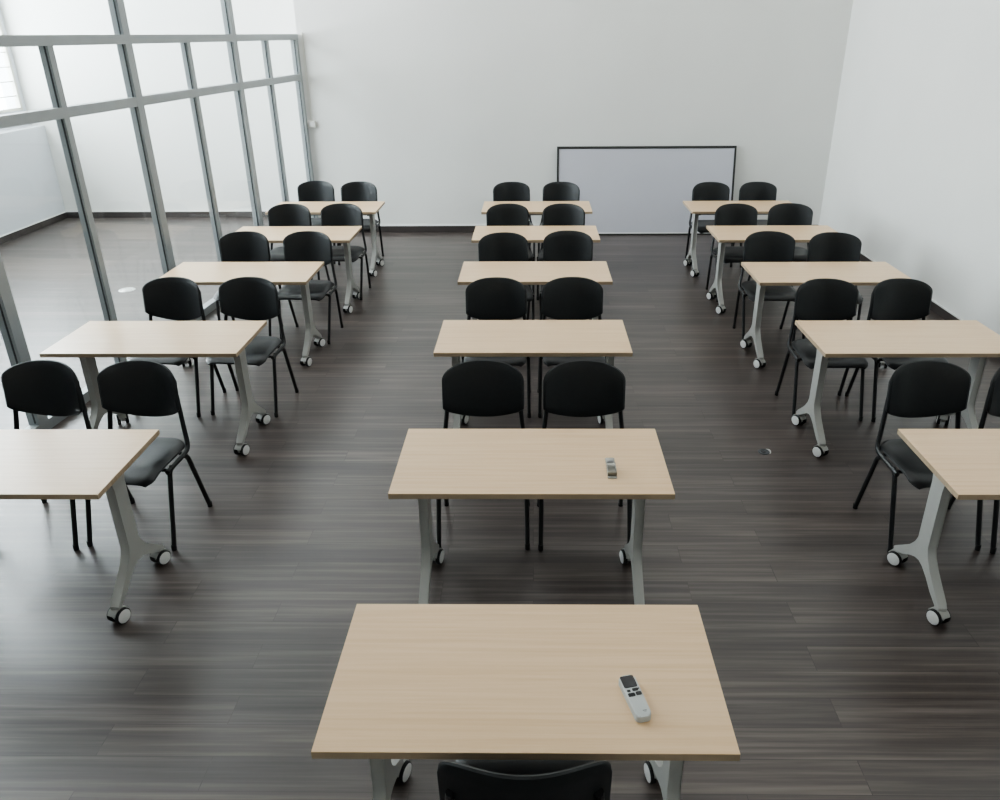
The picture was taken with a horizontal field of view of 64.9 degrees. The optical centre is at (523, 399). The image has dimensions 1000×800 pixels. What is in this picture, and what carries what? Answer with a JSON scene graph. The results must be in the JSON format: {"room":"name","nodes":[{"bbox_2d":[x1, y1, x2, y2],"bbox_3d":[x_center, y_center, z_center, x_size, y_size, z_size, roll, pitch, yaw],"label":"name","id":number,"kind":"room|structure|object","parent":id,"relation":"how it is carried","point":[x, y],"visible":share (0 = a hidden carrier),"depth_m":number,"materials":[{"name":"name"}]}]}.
{"room":"classroom","nodes":[
{"label":"classroom","id":0,"kind":"room"},
{"bbox_2d":[0,8,65,235],"bbox_3d":[-7.210,-2.153,3.982,0.420,5.600,14.870,0,25,1],"label":"wall","id":1,"kind":"structure","parent":0,"point":[30,192],"depth_m":10.98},
{"bbox_2d":[0,21,22,112],"bbox_3d":[-7.182,-4.368,7.318,0.060,3.705,6.792,0,25,1],"label":"window","id":2,"kind":"structure","parent":1,"relation":"in","point":[5,52],"depth_m":10.93,"materials":[{"name":"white glass"}]},
{"bbox_2d":[0,211,67,244],"bbox_3d":[-6.977,0.342,5.135,0.014,0.100,14.856,0,25,1],"label":"baseboard","id":3,"kind":"structure","parent":1,"relation":"attached to","point":[30,228],"depth_m":11.05,"materials":[{"name":"black"}]},
{"bbox_2d":[0,0,306,210],"bbox_3d":[-5.144,-5.338,10.785,4.635,5.600,0.200,0,25,1],"label":"wall","id":4,"kind":"structure","parent":0,"point":[106,144],"depth_m":11.17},
{"bbox_2d":[66,210,267,217],"bbox_3d":[-4.855,-2.800,11.847,4.085,0.100,0.014,0,25,1],"label":"baseboard","id":5,"kind":"structure","parent":4,"relation":"attached to","point":[70,214],"depth_m":11.85,"materials":[{"name":"black"}]},
{"bbox_2d":[0,0,317,428],"bbox_3d":[-3.390,-2.166,3.966,0.078,5.595,12.777,2,25,4],"label":"wall partition","id":6,"kind":"structure","parent":0,"point":[11,330],"depth_m":6.54,"materials":[{"name":"grey metal"}]},
{"bbox_2d":[0,217,999,799],"bbox_3d":[-1.583,0.410,5.177,11.900,0.120,15.400,0,25,1],"label":"floor","id":7,"kind":"structure","parent":0,"point":[836,680],"depth_m":4.13,"materials":[{"name":"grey wood"}]},
{"bbox_2d":[1,360,91,550],"bbox_3d":[-2.607,0.294,4.235,0.499,0.899,0.510,2,25,5],"label":"chair","id":8,"kind":"object","parent":7,"relation":"on","point":[40,387],"visible":0.53,"depth_m":4.28,"materials":[{"name":"black plastic"}]},
{"bbox_2d":[0,429,170,623],"bbox_3d":[-2.389,0.607,3.750,1.204,0.740,0.601,0,25,1],"label":"table","id":9,"kind":"object","parent":7,"relation":"on","point":[73,464],"visible":1,"depth_m":3.65,"materials":[{"name":"brown wood"}]},
{"bbox_2d":[118,287,134,291],"bbox_3d":[-4.283,-1.194,8.500,0.170,0.011,0.170,0,25,1],"label":"floor outlet","id":10,"kind":"object","parent":7,"relation":"on","point":[128,289],"visible":1,"depth_m":8.48,"materials":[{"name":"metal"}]},
{"bbox_2d":[85,360,212,550],"bbox_3d":[-2.081,0.295,4.225,0.499,0.899,0.510,2,25,5],"label":"chair","id":11,"kind":"object","parent":7,"relation":"on","point":[148,388],"visible":0.73,"depth_m":4.26,"materials":[{"name":"black plastic"}]},
{"bbox_2d":[39,321,270,455],"bbox_3d":[-2.338,-0.073,5.207,1.204,0.740,0.601,0,25,1],"label":"table","id":12,"kind":"object","parent":7,"relation":"on","point":[93,339],"visible":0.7,"depth_m":5.10,"materials":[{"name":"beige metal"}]},
{"bbox_2d":[127,277,226,416],"bbox_3d":[-2.552,-0.385,5.691,0.499,0.899,0.510,2,25,5],"label":"chair","id":13,"kind":"object","parent":7,"relation":"on","point":[172,298],"visible":0.51,"depth_m":5.73,"materials":[{"name":"black plastic"}]},
{"bbox_2d":[160,262,324,366],"bbox_3d":[-2.296,-0.715,6.583,1.204,0.740,0.601,0,25,1],"label":"table","id":14,"kind":"object","parent":7,"relation":"on","point":[201,273],"visible":0.64,"depth_m":6.48,"materials":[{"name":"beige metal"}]},
{"bbox_2d":[214,231,282,335],"bbox_3d":[-2.477,-1.001,7.011,0.484,0.899,0.510,-1,25,-2],"label":"chair","id":15,"kind":"object","parent":7,"relation":"on","point":[240,246],"visible":0.38,"depth_m":7.05,"materials":[{"name":"black plastic"}]},
{"bbox_2d":[206,277,298,417],"bbox_3d":[-1.994,-0.384,5.681,0.499,0.899,0.510,2,25,4],"label":"chair","id":16,"kind":"object","parent":7,"relation":"on","point":[246,298],"visible":0.71,"depth_m":5.71,"materials":[{"name":"black plastic"}]},
{"bbox_2d":[268,204,317,288],"bbox_3d":[-2.413,-1.532,8.149,0.484,0.899,0.510,-1,25,-2],"label":"chair","id":17,"kind":"object","parent":7,"relation":"on","point":[282,214],"visible":0.42,"depth_m":8.18,"materials":[{"name":"black plastic"}]},
{"bbox_2d":[235,226,361,312],"bbox_3d":[-2.227,-1.291,7.817,1.204,0.740,0.601,0,25,1],"label":"table","id":18,"kind":"object","parent":7,"relation":"on","point":[345,235],"visible":0.52,"depth_m":7.75,"materials":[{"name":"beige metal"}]},
{"bbox_2d":[278,231,342,343],"bbox_3d":[-1.926,-1.001,7.002,0.484,0.899,0.510,1,25,3],"label":"chair","id":19,"kind":"object","parent":7,"relation":"on","point":[301,246],"visible":0.87,"depth_m":7.03,"materials":[{"name":"black plastic"}]},
{"bbox_2d":[297,181,340,263],"bbox_3d":[-2.478,-2.123,9.418,0.484,0.899,0.510,-1,25,-1],"label":"chair","id":20,"kind":"object","parent":7,"relation":"on","point":[309,191],"visible":0.34,"depth_m":9.45,"materials":[{"name":"black plastic"}]},
{"bbox_2d":[265,201,384,276],"bbox_3d":[-2.201,-1.834,8.981,1.204,0.740,0.601,0,25,1],"label":"table","id":21,"kind":"object","parent":7,"relation":"on","point":[369,208],"visible":0.48,"depth_m":8.92,"materials":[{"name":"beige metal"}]},
{"bbox_2d":[317,203,370,299],"bbox_3d":[-1.883,-1.536,8.149,0.484,0.899,0.510,1,25,2],"label":"chair","id":22,"kind":"object","parent":7,"relation":"on","point":[338,214],"visible":0.6,"depth_m":8.18,"materials":[{"name":"black plastic"}]},
{"bbox_2d":[337,181,383,265],"bbox_3d":[-1.964,-2.101,9.363,0.484,0.899,0.510,1,25,4],"label":"chair","id":23,"kind":"object","parent":7,"relation":"on","point":[357,190],"visible":0.46,"depth_m":9.40,"materials":[{"name":"black plastic"}]},
{"bbox_2d":[436,360,529,549],"bbox_3d":[-0.214,0.295,4.199,0.499,0.899,0.510,0,25,1],"label":"chair","id":24,"kind":"object","parent":7,"relation":"on","point":[478,388],"visible":0.41,"depth_m":4.24,"materials":[{"name":"black plastic"}]},
{"bbox_2d":[461,277,530,417],"bbox_3d":[-0.193,-0.373,5.634,0.499,0.899,0.510,0,25,1],"label":"chair","id":25,"kind":"object","parent":7,"relation":"on","point":[491,298],"visible":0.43,"depth_m":5.67,"materials":[{"name":"black plastic"}]},
{"bbox_2d":[478,232,534,319],"bbox_3d":[-0.154,-0.971,6.915,0.484,0.899,0.510,-3,25,-6],"label":"chair","id":26,"kind":"object","parent":7,"relation":"on","point":[500,246],"visible":0.38,"depth_m":6.95,"materials":[{"name":"black plastic"}]},
{"bbox_2d":[486,203,534,297],"bbox_3d":[-0.138,-1.518,8.088,0.484,0.899,0.510,-3,25,-6],"label":"chair","id":27,"kind":"object","parent":7,"relation":"on","point":[508,214],"visible":0.46,"depth_m":8.12,"materials":[{"name":"black plastic"}]},
{"bbox_2d":[493,182,534,260],"bbox_3d":[-0.114,-2.074,9.280,0.484,0.899,0.510,-4,25,-7],"label":"chair","id":28,"kind":"object","parent":7,"relation":"on","point":[505,191],"visible":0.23,"depth_m":9.31,"materials":[{"name":"black plastic"}]},
{"bbox_2d":[437,759,611,799],"bbox_3d":[0.006,1.192,2.273,0.499,0.899,0.510,0,25,0],"label":"chair","id":29,"kind":"object","parent":7,"relation":"on","point":[461,779],"visible":0.87,"depth_m":1.92,"materials":[{"name":"black plastic"}]},
{"bbox_2d":[311,604,739,799],"bbox_3d":[0.011,1.155,2.542,1.153,0.740,0.607,0,25,1],"label":"desk","id":30,"kind":"object","parent":7,"relation":"on","point":[411,681],"visible":1,"depth_m":2.34,"materials":[{"name":"brown wood"}]},
{"bbox_2d":[619,675,650,722],"bbox_3d":[0.322,0.859,2.269,0.050,0.022,0.160,-6,26,-11],"label":"remote control","id":31,"kind":"object","parent":30,"relation":"on","point":[634,697],"visible":1,"depth_m":2.25,"materials":[{"name":"grey plastic"}]},
{"bbox_2d":[388,429,674,604],"bbox_3d":[0.040,0.603,3.725,1.204,0.740,0.601,0,25,1],"label":"table","id":32,"kind":"object","parent":7,"relation":"on","point":[432,463],"visible":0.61,"depth_m":3.56,"materials":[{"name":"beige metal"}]},
{"bbox_2d":[605,458,616,478],"bbox_3d":[0.390,0.293,3.483,0.041,0.022,0.180,0,25,2],"label":"remote control","id":33,"kind":"object","parent":32,"relation":"on","point":[610,462],"visible":1,"depth_m":3.47,"materials":[{"name":"grey plastic"}]},
{"bbox_2d":[433,320,632,428],"bbox_3d":[0.065,-0.077,5.183,1.204,0.740,0.601,0,25,1],"label":"table","id":34,"kind":"object","parent":7,"relation":"on","point":[457,339],"visible":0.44,"depth_m":4.98,"materials":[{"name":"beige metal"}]},
{"bbox_2d":[458,261,612,319],"bbox_3d":[0.098,-0.711,6.543,1.204,0.740,0.601,0,25,1],"label":"table","id":35,"kind":"object","parent":7,"relation":"on","point":[525,272],"visible":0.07,"depth_m":6.39,"materials":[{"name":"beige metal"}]},
{"bbox_2d":[471,226,599,242],"bbox_3d":[0.124,-1.286,7.775,1.204,0.740,0.601,0,25,1],"label":"table","id":36,"kind":"object","parent":7,"relation":"on","point":[533,234],"visible":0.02,"depth_m":7.69,"materials":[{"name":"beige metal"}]},
{"bbox_2d":[481,201,592,214],"bbox_3d":[0.154,-1.825,8.931,1.204,0.740,0.601,0,25,1],"label":"table","id":37,"kind":"object","parent":7,"relation":"on","point":[534,207],"visible":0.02,"depth_m":8.87,"materials":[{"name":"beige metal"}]},
{"bbox_2d":[538,182,579,253],"bbox_3d":[0.426,-2.071,9.266,0.484,0.899,0.510,3,25,8],"label":"chair","id":38,"kind":"object","parent":7,"relation":"on","point":[553,191],"visible":0.27,"depth_m":9.30,"materials":[{"name":"black plastic"}]},
{"bbox_2d":[537,203,584,299],"bbox_3d":[0.394,-1.516,8.076,0.484,0.899,0.510,4,25,8],"label":"chair","id":39,"kind":"object","parent":7,"relation":"on","point":[561,214],"visible":0.38,"depth_m":8.11,"materials":[{"name":"black plastic"}]},
{"bbox_2d":[539,230,592,319],"bbox_3d":[0.390,-0.997,6.963,0.484,0.899,0.510,1,25,4],"label":"chair","id":40,"kind":"object","parent":7,"relation":"on","point":[566,245],"visible":0.36,"depth_m":7.00,"materials":[{"name":"black plastic"}]},
{"bbox_2d":[537,277,605,417],"bbox_3d":[0.355,-0.376,5.631,0.499,0.899,0.510,0,25,0],"label":"chair","id":41,"kind":"object","parent":7,"relation":"on","point":[564,298],"visible":0.59,"depth_m":5.67,"materials":[{"name":"black plastic"}]},
{"bbox_2d":[537,360,631,550],"bbox_3d":[0.327,0.297,4.188,0.499,0.899,0.510,0,25,0],"label":"chair","id":42,"kind":"object","parent":7,"relation":"on","point":[577,388],"visible":0.37,"depth_m":4.23,"materials":[{"name":"black plastic"}]},
{"bbox_2d":[557,146,736,234],"bbox_3d":[1.630,-2.792,10.518,2.360,1.135,0.193,0,25,1],"label":"whiteboard","id":43,"kind":"object","parent":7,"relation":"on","point":[629,190],"visible":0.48,"depth_m":10.47,"materials":[{"name":"white plastic"}]},
{"bbox_2d":[685,182,732,266],"bbox_3d":[2.203,-2.048,9.193,0.484,0.899,0.510,-1,25,-2],"label":"chair","id":44,"kind":"object","parent":7,"relation":"on","point":[704,191],"visible":0.4,"depth_m":9.23,"materials":[{"name":"black plastic"}]},
{"bbox_2d":[706,203,757,301],"bbox_3d":[2.181,-1.503,8.025,0.484,0.899,0.510,-1,25,-2],"label":"chair","id":45,"kind":"object","parent":7,"relation":"on","point":[733,214],"visible":0.51,"depth_m":8.06,"materials":[{"name":"black plastic"}]},
{"bbox_2d":[683,201,790,276],"bbox_3d":[2.430,-1.820,8.889,1.204,0.740,0.601,0,25,1],"label":"table","id":46,"kind":"object","parent":7,"relation":"on","point":[697,208],"visible":0.51,"depth_m":8.81,"materials":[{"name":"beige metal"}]},
{"bbox_2d":[733,182,776,267],"bbox_3d":[2.749,-2.049,9.188,0.484,0.899,0.510,-1,25,-1],"label":"chair","id":47,"kind":"object","parent":7,"relation":"on","point":[750,191],"visible":0.35,"depth_m":9.22,"materials":[{"name":"black plastic"}]},
{"bbox_2d":[758,449,770,454],"bbox_3d":[1.579,0.346,5.148,0.084,0.033,0.076,-7,26,-15],"label":"floor outlet","id":48,"kind":"object","parent":7,"relation":"in","point":[761,451],"visible":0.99,"depth_m":5.14,"materials":[{"name":"metal"}]},
{"bbox_2d":[733,231,796,341],"bbox_3d":[2.155,-0.978,6.900,0.484,0.899,0.510,1,25,3],"label":"chair","id":49,"kind":"object","parent":7,"relation":"on","point":[762,246],"visible":0.73,"depth_m":6.93,"materials":[{"name":"black plastic"}]},
{"bbox_2d":[706,225,836,313],"bbox_3d":[2.429,-1.278,7.726,1.204,0.740,0.601,0,25,1],"label":"table","id":50,"kind":"object","parent":7,"relation":"on","point":[723,235],"visible":0.5,"depth_m":7.65,"materials":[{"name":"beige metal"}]},
{"bbox_2d":[767,203,812,261],"bbox_3d":[2.702,-1.507,8.025,0.484,0.899,0.510,4,25,8],"label":"chair","id":51,"kind":"object","parent":7,"relation":"on","point":[783,213],"visible":0.41,"depth_m":8.06,"materials":[{"name":"black plastic"}]},
{"bbox_2d":[775,278,867,420],"bbox_3d":[2.145,-0.354,5.560,0.499,0.899,0.510,0,25,1],"label":"chair","id":52,"kind":"object","parent":7,"relation":"on","point":[821,298],"visible":0.7,"depth_m":5.59,"materials":[{"name":"black plastic"}]},
{"bbox_2d":[740,262,910,368],"bbox_3d":[2.432,-0.697,6.480,1.204,0.740,0.601,0,25,1],"label":"table","id":53,"kind":"object","parent":7,"relation":"on","point":[765,274],"visible":0.62,"depth_m":6.38,"materials":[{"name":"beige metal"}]},
{"bbox_2d":[796,232,862,338],"bbox_3d":[2.690,-0.959,6.851,0.484,0.899,0.510,4,25,8],"label":"chair","id":54,"kind":"object","parent":7,"relation":"on","point":[826,246],"visible":0.32,"depth_m":6.88,"materials":[{"name":"black plastic"}]},
{"bbox_2d":[791,320,999,457],"bbox_3d":[2.420,-0.070,5.135,1.204,0.740,0.601,0,25,1],"label":"table","id":55,"kind":"object","parent":7,"relation":"on","point":[973,339],"visible":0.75,"depth_m":5.03,"materials":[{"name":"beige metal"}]},
{"bbox_2d":[845,278,947,421],"bbox_3d":[2.683,-0.354,5.554,0.499,0.899,0.510,-2,25,-3],"label":"chair","id":56,"kind":"object","parent":7,"relation":"on","point":[894,298],"visible":0.47,"depth_m":5.59,"materials":[{"name":"black plastic"}]},
{"bbox_2d":[853,360,982,552],"bbox_3d":[2.155,0.300,4.158,0.499,0.899,0.510,-1,25,-2],"label":"chair","id":57,"kind":"object","parent":7,"relation":"on","point":[922,388],"visible":0.61,"depth_m":4.19,"materials":[{"name":"black plastic"}]},
{"bbox_2d":[887,429,999,625],"bbox_3d":[2.420,0.602,3.695,1.204,0.740,0.601,0,25,1],"label":"table","id":58,"kind":"object","parent":7,"relation":"on","point":[964,464],"visible":1,"depth_m":3.63,"materials":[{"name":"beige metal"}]},
{"bbox_2d":[948,368,999,553],"bbox_3d":[2.688,0.299,4.153,0.499,0.899,0.510,-2,25,-3],"label":"chair","id":59,"kind":"object","parent":7,"relation":"on","point":[992,403],"visible":0.55,"depth_m":4.15,"materials":[{"name":"black plastic"}]},
{"bbox_2d":[293,0,852,224],"bbox_3d":[0.684,-5.124,10.248,7.035,5.600,1.220,0,25,1],"label":"wall","id":60,"kind":"structure","parent":0,"point":[435,105],"depth_m":10.10,"materials":[{"name":"white paint"}]},
{"bbox_2d":[300,32,311,120],"bbox_3d":[-2.774,-4.132,10.072,0.023,1.050,0.016,0,25,1],"label":"duct","id":61,"kind":"object","parent":60,"relation":"attached to","point":[303,50],"visible":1,"depth_m":10.05,"materials":[{"name":"white plastic"}]},
{"bbox_2d":[307,121,315,127],"bbox_3d":[-2.770,-3.609,10.300,0.106,0.086,0.046,0,25,1],"label":"box","id":62,"kind":"object","parent":60,"relation":"attached to","point":[311,124],"visible":1,"depth_m":10.28,"materials":[{"name":"white plastic"}]},
{"bbox_2d":[359,224,817,232],"bbox_3d":[0.618,-2.370,10.851,6.885,0.100,0.014,0,25,1],"label":"baseboard","id":63,"kind":"structure","parent":60,"relation":"attached to","point":[384,228],"depth_m":10.87,"materials":[{"name":"black"}]},
{"bbox_2d":[819,0,999,334],"bbox_3d":[4.064,-1.940,3.374,0.200,5.600,13.850,0,25,1],"label":"wall","id":64,"kind":"structure","parent":0,"point":[913,174],"depth_m":7.82,"materials":[{"name":"white paint"}]},
{"bbox_2d":[818,224,999,357],"bbox_3d":[3.972,0.555,4.531,0.014,0.100,13.836,0,25,1],"label":"baseboard","id":65,"kind":"structure","parent":64,"relation":"attached to","point":[938,309],"depth_m":7.58,"materials":[{"name":"black"}]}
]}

